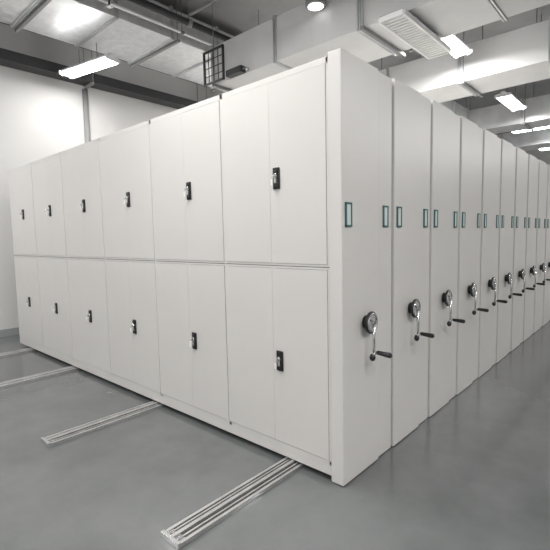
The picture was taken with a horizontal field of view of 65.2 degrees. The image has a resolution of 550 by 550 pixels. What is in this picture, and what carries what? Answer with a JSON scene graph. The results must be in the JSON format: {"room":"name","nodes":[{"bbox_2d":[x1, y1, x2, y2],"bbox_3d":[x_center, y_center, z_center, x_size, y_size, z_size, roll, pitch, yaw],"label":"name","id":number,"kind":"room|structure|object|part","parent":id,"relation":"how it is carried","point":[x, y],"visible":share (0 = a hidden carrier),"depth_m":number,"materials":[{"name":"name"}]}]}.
{"room":"archive storage room","nodes":[
{"label":"archive storage room","id":0,"kind":"room"},
{"bbox_2d":[0,23,224,329],"bbox_3d":[-0.963,-1.913,10.117,0.200,4.950,24.000,3,7,42],"label":"wall","id":1,"kind":"structure","parent":0,"point":[41,116],"depth_m":6.91,"materials":[{"name":"paint"}]},
{"bbox_2d":[0,327,18,337],"bbox_3d":[-0.833,0.496,10.258,0.015,0.120,24.000,3,7,42],"label":"baseboard","id":2,"kind":"structure","parent":1,"relation":"attached to","point":[10,331],"depth_m":6.63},
{"bbox_2d":[82,89,90,142],"bbox_3d":[-3.184,-1.157,7.473,0.112,4.000,0.112,3,7,42],"label":"conduit","id":3,"kind":"object","parent":1,"relation":"attached to","point":[84,91],"visible":0.12,"depth_m":7.30,"materials":[{"name":"grey metal"}]},
{"bbox_2d":[0,320,549,549],"bbox_3d":[4.417,0.901,5.692,14.350,0.100,24.200,3,7,42],"label":"floor","id":4,"kind":"structure","parent":0,"point":[474,474],"depth_m":2.60,"materials":[{"name":"grey concrete"}]},
{"bbox_2d":[0,348,36,357],"bbox_3d":[-0.683,0.686,8.575,0.142,0.032,9.519,3,7,42],"label":"rail","id":5,"kind":"object","parent":4,"relation":"on","point":[26,350],"visible":0.02,"depth_m":5.58,"materials":[{"name":"metal"}]},
{"bbox_2d":[0,366,79,388],"bbox_3d":[0.298,0.744,7.694,0.142,0.032,9.519,3,7,42],"label":"rail","id":6,"kind":"object","parent":4,"relation":"on","point":[17,381],"visible":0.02,"depth_m":4.54,"materials":[{"name":"metal"}]},
{"bbox_2d":[41,400,166,447],"bbox_3d":[1.540,0.816,6.579,0.142,0.032,9.519,3,7,42],"label":"rail","id":7,"kind":"object","parent":4,"relation":"on","point":[55,439],"visible":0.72,"depth_m":3.33,"materials":[{"name":"metal"}]},
{"bbox_2d":[160,457,305,549],"bbox_3d":[2.678,0.883,5.558,0.142,0.032,9.519,3,7,42],"label":"rail","id":8,"kind":"object","parent":4,"relation":"on","point":[194,525],"visible":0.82,"depth_m":2.30,"materials":[{"name":"metal"}]},
{"bbox_2d":[7,48,391,485],"bbox_3d":[-1.360,-0.122,4.283,5.503,2.418,0.671,3,7,42],"label":"storage cabinet","id":9,"kind":"object","parent":8,"relation":"on","point":[223,261],"visible":1,"depth_m":2.89,"materials":[{"name":"metal"}]},
{"bbox_3d":[-3.430,-0.818,5.711,0.420,1.089,0.013,3,7,42],"label":"door","id":10,"kind":"part","parent":9,"relation":"part of","materials":[{"name":"white metal"}]},
{"bbox_3d":[-3.406,0.314,5.811,0.420,1.118,0.013,3,7,42],"label":"door","id":11,"kind":"part","parent":9,"relation":"part of","materials":[{"name":"white metal"}]},
{"bbox_3d":[-3.117,-0.800,5.431,0.420,1.089,0.013,3,7,42],"label":"door","id":12,"kind":"part","parent":9,"relation":"part of","materials":[{"name":"white metal"}]},
{"bbox_3d":[-3.093,0.332,5.531,0.420,1.118,0.013,3,7,42],"label":"door","id":13,"kind":"part","parent":9,"relation":"part of","materials":[{"name":"white metal"}]},
{"bbox_3d":[-2.780,-0.780,5.129,0.420,1.089,0.013,3,7,42],"label":"door","id":14,"kind":"part","parent":9,"relation":"part of","materials":[{"name":"white metal"}]},
{"bbox_3d":[-2.757,0.352,5.229,0.420,1.118,0.013,3,7,42],"label":"door","id":15,"kind":"part","parent":9,"relation":"part of","materials":[{"name":"white metal"}]},
{"bbox_3d":[-2.593,-0.739,4.941,0.054,0.130,0.023,3,7,42],"label":"lock handle","id":16,"kind":"part","parent":9,"relation":"part of","materials":[{"name":"black plastic"}]},
{"bbox_3d":[-2.468,-0.762,4.848,0.420,1.089,0.013,3,7,42],"label":"door","id":17,"kind":"part","parent":9,"relation":"part of","materials":[{"name":"white metal"}]},
{"bbox_3d":[-2.444,0.370,4.948,0.420,1.118,0.013,3,7,42],"label":"door","id":18,"kind":"part","parent":9,"relation":"part of","materials":[{"name":"white metal"}]},
{"bbox_3d":[-2.131,-0.742,4.546,0.420,1.089,0.013,3,7,42],"label":"door","id":19,"kind":"part","parent":9,"relation":"part of","materials":[{"name":"white metal"}]},
{"bbox_3d":[-2.108,0.390,4.646,0.420,1.118,0.013,3,7,42],"label":"door","id":20,"kind":"part","parent":9,"relation":"part of","materials":[{"name":"white metal"}]},
{"bbox_3d":[-1.944,-0.701,4.358,0.054,0.130,0.023,3,7,42],"label":"lock handle","id":21,"kind":"part","parent":9,"relation":"part of","materials":[{"name":"black plastic"}]},
{"bbox_3d":[-1.920,0.429,4.458,0.054,0.130,0.023,3,7,42],"label":"lock handle","id":22,"kind":"part","parent":9,"relation":"part of","materials":[{"name":"black plastic"}]},
{"bbox_3d":[-1.819,-0.724,4.266,0.420,1.089,0.013,3,7,42],"label":"door","id":23,"kind":"part","parent":9,"relation":"part of","materials":[{"name":"white metal"}]},
{"bbox_3d":[-1.795,0.408,4.366,0.420,1.118,0.013,3,7,42],"label":"door","id":24,"kind":"part","parent":9,"relation":"part of","materials":[{"name":"white metal"}]},
{"bbox_3d":[-1.482,-0.704,3.964,0.420,1.089,0.013,3,7,42],"label":"door","id":25,"kind":"part","parent":9,"relation":"part of","materials":[{"name":"white metal"}]},
{"bbox_3d":[-1.459,0.428,4.064,0.420,1.118,0.013,3,7,42],"label":"door","id":26,"kind":"part","parent":9,"relation":"part of","materials":[{"name":"white metal"}]},
{"bbox_3d":[-1.295,-0.663,3.776,0.054,0.130,0.023,3,7,42],"label":"lock handle","id":27,"kind":"part","parent":9,"relation":"part of","materials":[{"name":"black plastic"}]},
{"bbox_3d":[-1.271,0.467,3.876,0.054,0.130,0.023,3,7,42],"label":"lock handle","id":28,"kind":"part","parent":9,"relation":"part of","materials":[{"name":"black plastic"}]},
{"bbox_3d":[-1.170,-0.686,3.683,0.420,1.089,0.013,3,7,42],"label":"door","id":29,"kind":"part","parent":9,"relation":"part of","materials":[{"name":"white metal"}]},
{"bbox_3d":[-1.146,0.446,3.783,0.420,1.118,0.013,3,7,42],"label":"door","id":30,"kind":"part","parent":9,"relation":"part of","materials":[{"name":"white metal"}]},
{"bbox_3d":[-0.833,-0.666,3.381,0.420,1.089,0.013,3,7,42],"label":"door","id":31,"kind":"part","parent":9,"relation":"part of","materials":[{"name":"white metal"}]},
{"bbox_3d":[-0.810,0.466,3.481,0.420,1.118,0.013,3,7,42],"label":"door","id":32,"kind":"part","parent":9,"relation":"part of","materials":[{"name":"white metal"}]},
{"bbox_3d":[-0.646,-0.625,3.193,0.054,0.130,0.023,3,7,42],"label":"lock handle","id":33,"kind":"part","parent":9,"relation":"part of","materials":[{"name":"black plastic"}]},
{"bbox_3d":[-0.622,0.505,3.293,0.054,0.130,0.023,3,7,42],"label":"lock handle","id":34,"kind":"part","parent":9,"relation":"part of","materials":[{"name":"black plastic"}]},
{"bbox_3d":[-0.521,-0.648,3.100,0.420,1.089,0.013,3,7,42],"label":"door","id":35,"kind":"part","parent":9,"relation":"part of","materials":[{"name":"white metal"}]},
{"bbox_3d":[-0.497,0.484,3.200,0.420,1.118,0.013,3,7,42],"label":"door","id":36,"kind":"part","parent":9,"relation":"part of","materials":[{"name":"white metal"}]},
{"bbox_3d":[-0.184,-0.628,2.799,0.420,1.089,0.013,3,7,42],"label":"door","id":37,"kind":"part","parent":9,"relation":"part of","materials":[{"name":"white metal"}]},
{"bbox_3d":[-0.161,0.504,2.899,0.420,1.118,0.013,3,7,42],"label":"door","id":38,"kind":"part","parent":9,"relation":"part of","materials":[{"name":"white metal"}]},
{"bbox_3d":[0.004,-0.587,2.611,0.054,0.130,0.023,3,7,42],"label":"lock handle","id":39,"kind":"part","parent":9,"relation":"part of","materials":[{"name":"black plastic"}]},
{"bbox_3d":[0.027,0.543,2.710,0.054,0.130,0.023,3,7,42],"label":"lock handle","id":40,"kind":"part","parent":9,"relation":"part of","materials":[{"name":"black plastic"}]},
{"bbox_3d":[0.129,-0.610,2.518,0.420,1.089,0.013,3,7,42],"label":"door","id":41,"kind":"part","parent":9,"relation":"part of","materials":[{"name":"white metal"}]},
{"bbox_3d":[0.152,0.522,2.618,0.420,1.118,0.013,3,7,42],"label":"door","id":42,"kind":"part","parent":9,"relation":"part of","materials":[{"name":"white metal"}]},
{"bbox_3d":[0.474,-0.006,2.539,0.085,2.418,0.410,3,7,42],"label":"panel","id":43,"kind":"part","parent":9,"relation":"part of","materials":[{"name":"white metal"}]},
{"bbox_3d":[0.578,0.486,2.545,0.036,0.049,0.036,3,7,42],"label":"locking knob","id":44,"kind":"part","parent":9,"relation":"part of","materials":[{"name":"black plastic"}]},
{"bbox_3d":[0.583,0.386,2.533,0.024,0.189,0.025,3,7,42],"label":"crank arm","id":45,"kind":"part","parent":9,"relation":"part of","materials":[{"name":"silver metal"}]},
{"bbox_3d":[0.672,-0.028,2.766,0.075,2.412,0.213,3,7,42],"label":"trim panel","id":46,"kind":"part","parent":9,"relation":"part of","materials":[{"name":"white metal"}]},
{"bbox_2d":[391,78,434,445],"bbox_3d":[-0.929,-0.173,4.758,5.499,2.418,0.613,3,7,42],"label":"storage cabinet","id":47,"kind":"object","parent":8,"relation":"on","point":[411,111],"visible":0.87,"depth_m":2.98,"materials":[{"name":"white metal"}]},
{"bbox_3d":[0.994,0.337,2.988,0.024,0.189,0.025,3,7,42],"label":"crank arm","id":48,"kind":"part","parent":47,"relation":"part of","materials":[{"name":"silver metal"}]},
{"bbox_3d":[1.083,-0.076,3.221,0.075,2.412,0.213,3,7,42],"label":"trim panel","id":49,"kind":"part","parent":47,"relation":"part of","materials":[{"name":"white metal"}]},
{"bbox_2d":[428,100,464,416],"bbox_3d":[-0.518,-0.222,5.213,5.499,2.418,0.613,3,7,42],"label":"storage cabinet","id":50,"kind":"object","parent":8,"relation":"on","point":[445,124],"visible":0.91,"depth_m":3.43,"materials":[{"name":"white metal"}]},
{"bbox_3d":[1.296,-0.104,3.449,0.085,2.418,0.410,3,7,42],"label":"panel","id":51,"kind":"part","parent":50,"relation":"part of","materials":[{"name":"white metal"}]},
{"bbox_3d":[1.405,0.288,3.443,0.024,0.189,0.025,3,7,42],"label":"crank arm","id":52,"kind":"part","parent":50,"relation":"part of","materials":[{"name":"silver metal"}]},
{"bbox_3d":[1.494,-0.125,3.675,0.075,2.412,0.213,3,7,42],"label":"trim panel","id":53,"kind":"part","parent":50,"relation":"part of","materials":[{"name":"white metal"}]},
{"bbox_2d":[456,116,488,394],"bbox_3d":[-0.107,-0.271,5.668,5.499,2.418,0.613,3,7,42],"label":"storage cabinet","id":54,"kind":"object","parent":8,"relation":"on","point":[471,135],"visible":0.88,"depth_m":3.88,"materials":[{"name":"white metal"}]},
{"bbox_3d":[1.707,-0.153,3.904,0.085,2.418,0.410,3,7,42],"label":"panel","id":55,"kind":"part","parent":54,"relation":"part of","materials":[{"name":"white metal"}]},
{"bbox_3d":[1.816,0.240,3.897,0.024,0.189,0.025,3,7,42],"label":"crank arm","id":56,"kind":"part","parent":54,"relation":"part of","materials":[{"name":"silver metal"}]},
{"bbox_3d":[1.905,-0.174,4.130,0.075,2.412,0.213,3,7,42],"label":"trim panel","id":57,"kind":"part","parent":54,"relation":"part of","materials":[{"name":"white metal"}]},
{"bbox_2d":[478,129,506,376],"bbox_3d":[0.304,-0.320,6.122,5.499,2.418,0.613,3,7,42],"label":"storage cabinet","id":58,"kind":"object","parent":8,"relation":"on","point":[491,155],"visible":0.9,"depth_m":4.34,"materials":[{"name":"white metal"}]},
{"bbox_3d":[2.118,-0.201,4.359,0.085,2.418,0.410,3,7,42],"label":"panel","id":59,"kind":"part","parent":58,"relation":"part of","materials":[{"name":"white metal"}]},
{"bbox_3d":[2.227,0.191,4.352,0.024,0.189,0.025,3,7,42],"label":"crank arm","id":60,"kind":"part","parent":58,"relation":"part of","materials":[{"name":"silver metal"}]},
{"bbox_3d":[2.316,-0.222,4.585,0.075,2.412,0.213,3,7,42],"label":"trim panel","id":61,"kind":"part","parent":58,"relation":"part of","materials":[{"name":"white metal"}]},
{"bbox_2d":[496,139,521,362],"bbox_3d":[0.715,-0.368,6.577,5.499,2.418,0.613,3,7,42],"label":"storage cabinet","id":62,"kind":"object","parent":8,"relation":"on","point":[508,151],"visible":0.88,"depth_m":4.79,"materials":[{"name":"white metal"}]},
{"bbox_3d":[2.529,-0.250,4.813,0.085,2.418,0.410,3,7,42],"label":"panel","id":63,"kind":"part","parent":62,"relation":"part of","materials":[{"name":"white metal"}]},
{"bbox_3d":[2.638,0.142,4.807,0.024,0.189,0.025,3,7,42],"label":"crank arm","id":64,"kind":"part","parent":62,"relation":"part of","materials":[{"name":"silver metal"}]},
{"bbox_3d":[2.727,-0.271,5.040,0.075,2.412,0.213,3,7,42],"label":"trim panel","id":65,"kind":"part","parent":62,"relation":"part of","materials":[{"name":"white metal"}]},
{"bbox_2d":[510,147,534,350],"bbox_3d":[1.126,-0.417,7.032,5.499,2.418,0.613,3,7,42],"label":"storage cabinet","id":66,"kind":"object","parent":8,"relation":"on","point":[521,169],"visible":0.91,"depth_m":5.24,"materials":[{"name":"white metal"}]},
{"bbox_3d":[2.940,-0.299,5.268,0.085,2.418,0.410,3,7,42],"label":"panel","id":67,"kind":"part","parent":66,"relation":"part of","materials":[{"name":"white metal"}]},
{"bbox_3d":[3.138,-0.320,5.495,0.075,2.412,0.213,3,7,42],"label":"trim panel","id":68,"kind":"part","parent":66,"relation":"part of","materials":[{"name":"white metal"}]},
{"bbox_2d":[523,154,544,340],"bbox_3d":[1.537,-0.466,7.487,5.499,2.418,0.613,3,7,42],"label":"storage cabinet","id":69,"kind":"object","parent":8,"relation":"on","point":[533,162],"visible":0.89,"depth_m":5.70,"materials":[{"name":"white metal"}]},
{"bbox_3d":[3.351,-0.347,5.723,0.085,2.418,0.410,3,7,42],"label":"panel","id":70,"kind":"part","parent":69,"relation":"part of","materials":[{"name":"white metal"}]},
{"bbox_3d":[3.549,-0.369,5.950,0.075,2.412,0.213,3,7,42],"label":"trim panel","id":71,"kind":"part","parent":69,"relation":"part of","materials":[{"name":"white metal"}]},
{"bbox_2d":[533,160,549,332],"bbox_3d":[1.948,-0.514,7.942,5.499,2.418,0.613,3,7,42],"label":"storage cabinet","id":72,"kind":"object","parent":8,"relation":"on","point":[540,266],"visible":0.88,"depth_m":6.15,"materials":[{"name":"white metal"}]},
{"bbox_3d":[3.960,-0.417,6.404,0.075,2.412,0.213,3,7,42],"label":"trim panel","id":73,"kind":"part","parent":72,"relation":"part of","materials":[{"name":"white metal"}]},
{"bbox_2d":[542,165,549,325],"bbox_3d":[2.359,-0.563,8.397,5.499,2.418,0.613,3,7,42],"label":"storage cabinet","id":74,"kind":"object","parent":8,"relation":"on","point":[546,292],"visible":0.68,"depth_m":6.55,"materials":[{"name":"white metal"}]},
{"bbox_2d":[154,0,549,109],"bbox_3d":[4.312,-4.153,5.245,14.350,0.150,24.200,3,7,42],"label":"ceiling","id":75,"kind":"structure","parent":0,"point":[232,17],"depth_m":7.11,"materials":[{"name":"paint"}]},
{"bbox_2d":[0,48,206,108],"bbox_3d":[-1.138,-3.861,9.390,0.308,0.934,22.000,3,7,42],"label":"cable tray","id":76,"kind":"object","parent":75,"relation":"hanging from","point":[8,58],"visible":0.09,"depth_m":7.20,"materials":[{"name":"metal"}]},
{"bbox_2d":[0,22,225,92],"bbox_3d":[-0.540,-4.105,9.500,0.088,0.493,20.000,3,7,42],"label":"pipe","id":77,"kind":"object","parent":75,"relation":"attached to","point":[0,22],"visible":0.02,"depth_m":6.92,"materials":[{"name":"metal"}]},
{"bbox_2d":[0,0,233,91],"bbox_3d":[-0.226,-3.952,8.556,1.340,0.644,19.000,3,7,42],"label":"air duct","id":78,"kind":"object","parent":75,"relation":"hanging from","point":[135,40],"visible":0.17,"depth_m":6.11,"materials":[{"name":"silver metal"}]},
{"bbox_2d":[59,43,119,78],"bbox_3d":[-2.765,-3.206,6.361,1.080,0.339,0.240,2,6,30],"label":"lamp","id":79,"kind":"object","parent":78,"relation":"hanging from","point":[107,60],"visible":1,"depth_m":6.31,"materials":[{"name":"white plastic"}]},
{"bbox_2d":[98,0,215,45],"bbox_3d":[1.318,-4.084,9.175,0.050,0.554,18.000,3,7,42],"label":"pipe","id":80,"kind":"object","parent":75,"relation":"attached to","point":[181,32],"visible":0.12,"depth_m":5.94,"materials":[{"name":"grey metal"}]},
{"bbox_2d":[106,0,230,41],"bbox_3d":[1.446,-4.017,9.066,0.112,0.674,18.000,3,7,42],"label":"pipe","id":81,"kind":"object","parent":75,"relation":"attached to","point":[188,22],"visible":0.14,"depth_m":5.97,"materials":[{"name":"metal"}]},
{"bbox_2d":[189,0,217,16],"bbox_3d":[2.396,-3.508,2.516,9.500,0.574,0.050,3,7,42],"label":"pipe","id":82,"kind":"object","parent":75,"relation":"attached to","point":[207,4],"visible":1,"depth_m":5.52,"materials":[{"name":"grey metal"}]},
{"bbox_2d":[203,0,549,91],"bbox_3d":[2.910,-3.180,3.239,9.672,1.375,1.035,3,7,42],"label":"air duct","id":83,"kind":"object","parent":75,"relation":"hanging from","point":[299,36],"depth_m":4.95,"materials":[{"name":"grey metal"}]},
{"bbox_3d":[-0.868,-3.357,6.037,0.011,1.359,0.011,1,5,19],"label":"hanger rod","id":84,"kind":"part","parent":83,"relation":"part of","materials":[{"name":"grey metal"}]},
{"bbox_3d":[-0.855,-2.912,5.991,0.424,0.460,0.030,3,7,42],"label":"duct end bracket","id":85,"kind":"part","parent":83,"relation":"part of","materials":[{"name":"black metal"}]},
{"bbox_2d":[226,65,248,78],"bbox_3d":[-0.507,-2.730,5.760,0.361,0.085,0.095,3,7,42],"label":"security camera","id":86,"kind":"object","parent":83,"relation":"attached to","point":[238,70],"visible":1,"depth_m":5.73,"materials":[{"name":"metal"}]},
{"bbox_2d":[305,0,325,10],"bbox_3d":[0.453,-3.014,4.773,0.230,0.076,0.233,3,7,42],"label":"recessed light","id":87,"kind":"object","parent":83,"relation":"attached to","point":[311,5],"visible":1,"depth_m":4.74,"materials":[{"name":"white plastic"}]},
{"bbox_2d":[308,2,323,10],"bbox_3d":[0.452,-2.980,4.775,0.176,0.008,0.176,3,7,42],"label":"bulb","id":88,"kind":"object","parent":87,"relation":"attached to","point":[312,6],"depth_m":4.76,"materials":[{"name":"white glass"}]},
{"bbox_2d":[378,8,450,58],"bbox_3d":[1.521,-2.570,4.584,0.278,0.108,1.228,3,7,42],"label":"air diffuser","id":89,"kind":"object","parent":83,"relation":"attached to","point":[401,23],"visible":1,"depth_m":4.48,"materials":[{"name":"white metal"}]},
{"bbox_2d":[381,54,468,119],"bbox_3d":[3.268,-3.902,9.156,0.840,0.994,2.850,3,7,42],"label":"air duct","id":90,"kind":"object","parent":75,"relation":"hanging from","point":[459,110],"visible":0.12,"depth_m":9.45,"materials":[{"name":"grey metal"}]},
{"bbox_3d":[3.274,-3.601,9.183,0.700,0.300,2.850,3,7,42],"label":"duct casing","id":91,"kind":"part","parent":90,"relation":"part of","materials":[{"name":"grey metal"}]},
{"bbox_2d":[441,35,471,57],"bbox_3d":[2.322,-3.582,5.725,0.260,0.988,1.100,3,7,42],"label":"lamp","id":92,"kind":"object","parent":75,"relation":"hanging from","point":[459,48],"visible":0.51,"depth_m":5.93,"materials":[{"name":"white plastic"}]},
{"bbox_2d":[378,17,549,102],"bbox_3d":[4.809,-3.444,5.209,9.500,1.274,0.940,3,7,42],"label":"air duct","id":93,"kind":"object","parent":75,"relation":"hanging from","point":[519,56],"visible":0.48,"depth_m":6.40,"materials":[{"name":"grey metal"}]},
{"bbox_2d":[466,97,549,134],"bbox_3d":[7.737,-3.901,8.666,9.000,1.094,0.328,3,7,42],"label":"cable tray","id":94,"kind":"object","parent":75,"relation":"hanging from","point":[466,97],"visible":0.04,"depth_m":10.72,"materials":[{"name":"metal"}]},
{"bbox_2d":[469,84,549,133],"bbox_3d":[7.349,-3.785,8.016,9.500,1.194,0.840,3,7,42],"label":"air duct","id":95,"kind":"object","parent":75,"relation":"hanging from","point":[496,119],"visible":0.41,"depth_m":9.55,"materials":[{"name":"grey metal"}]},
{"bbox_2d":[494,86,525,110],"bbox_3d":[4.616,-3.849,8.383,0.280,1.018,1.200,3,7,42],"label":"lamp","id":96,"kind":"object","parent":75,"relation":"hanging from","point":[506,98],"visible":0.94,"depth_m":8.35,"materials":[{"name":"white plastic"}]},
{"bbox_2d":[496,128,549,150],"bbox_3d":[9.520,-4.068,10.417,9.500,1.144,0.940,3,7,42],"label":"air duct","id":97,"kind":"object","parent":75,"relation":"hanging from","point":[536,139],"visible":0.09,"depth_m":12.12,"materials":[{"name":"grey metal"}]},
{"bbox_2d":[512,126,549,133],"bbox_3d":[6.568,-4.115,10.646,1.240,0.968,0.280,3,7,42],"label":"lamp","id":98,"kind":"object","parent":75,"relation":"hanging from","point":[546,126],"visible":0.3,"depth_m":10.83,"materials":[{"name":"white plastic"}]},
{"bbox_2d":[525,149,549,164],"bbox_3d":[12.385,-2.564,14.344,14.350,4.950,0.200,3,7,42],"label":"wall","id":99,"kind":"structure","parent":0,"point":[544,155],"depth_m":16.14,"materials":[{"name":"paint"}]}
]}

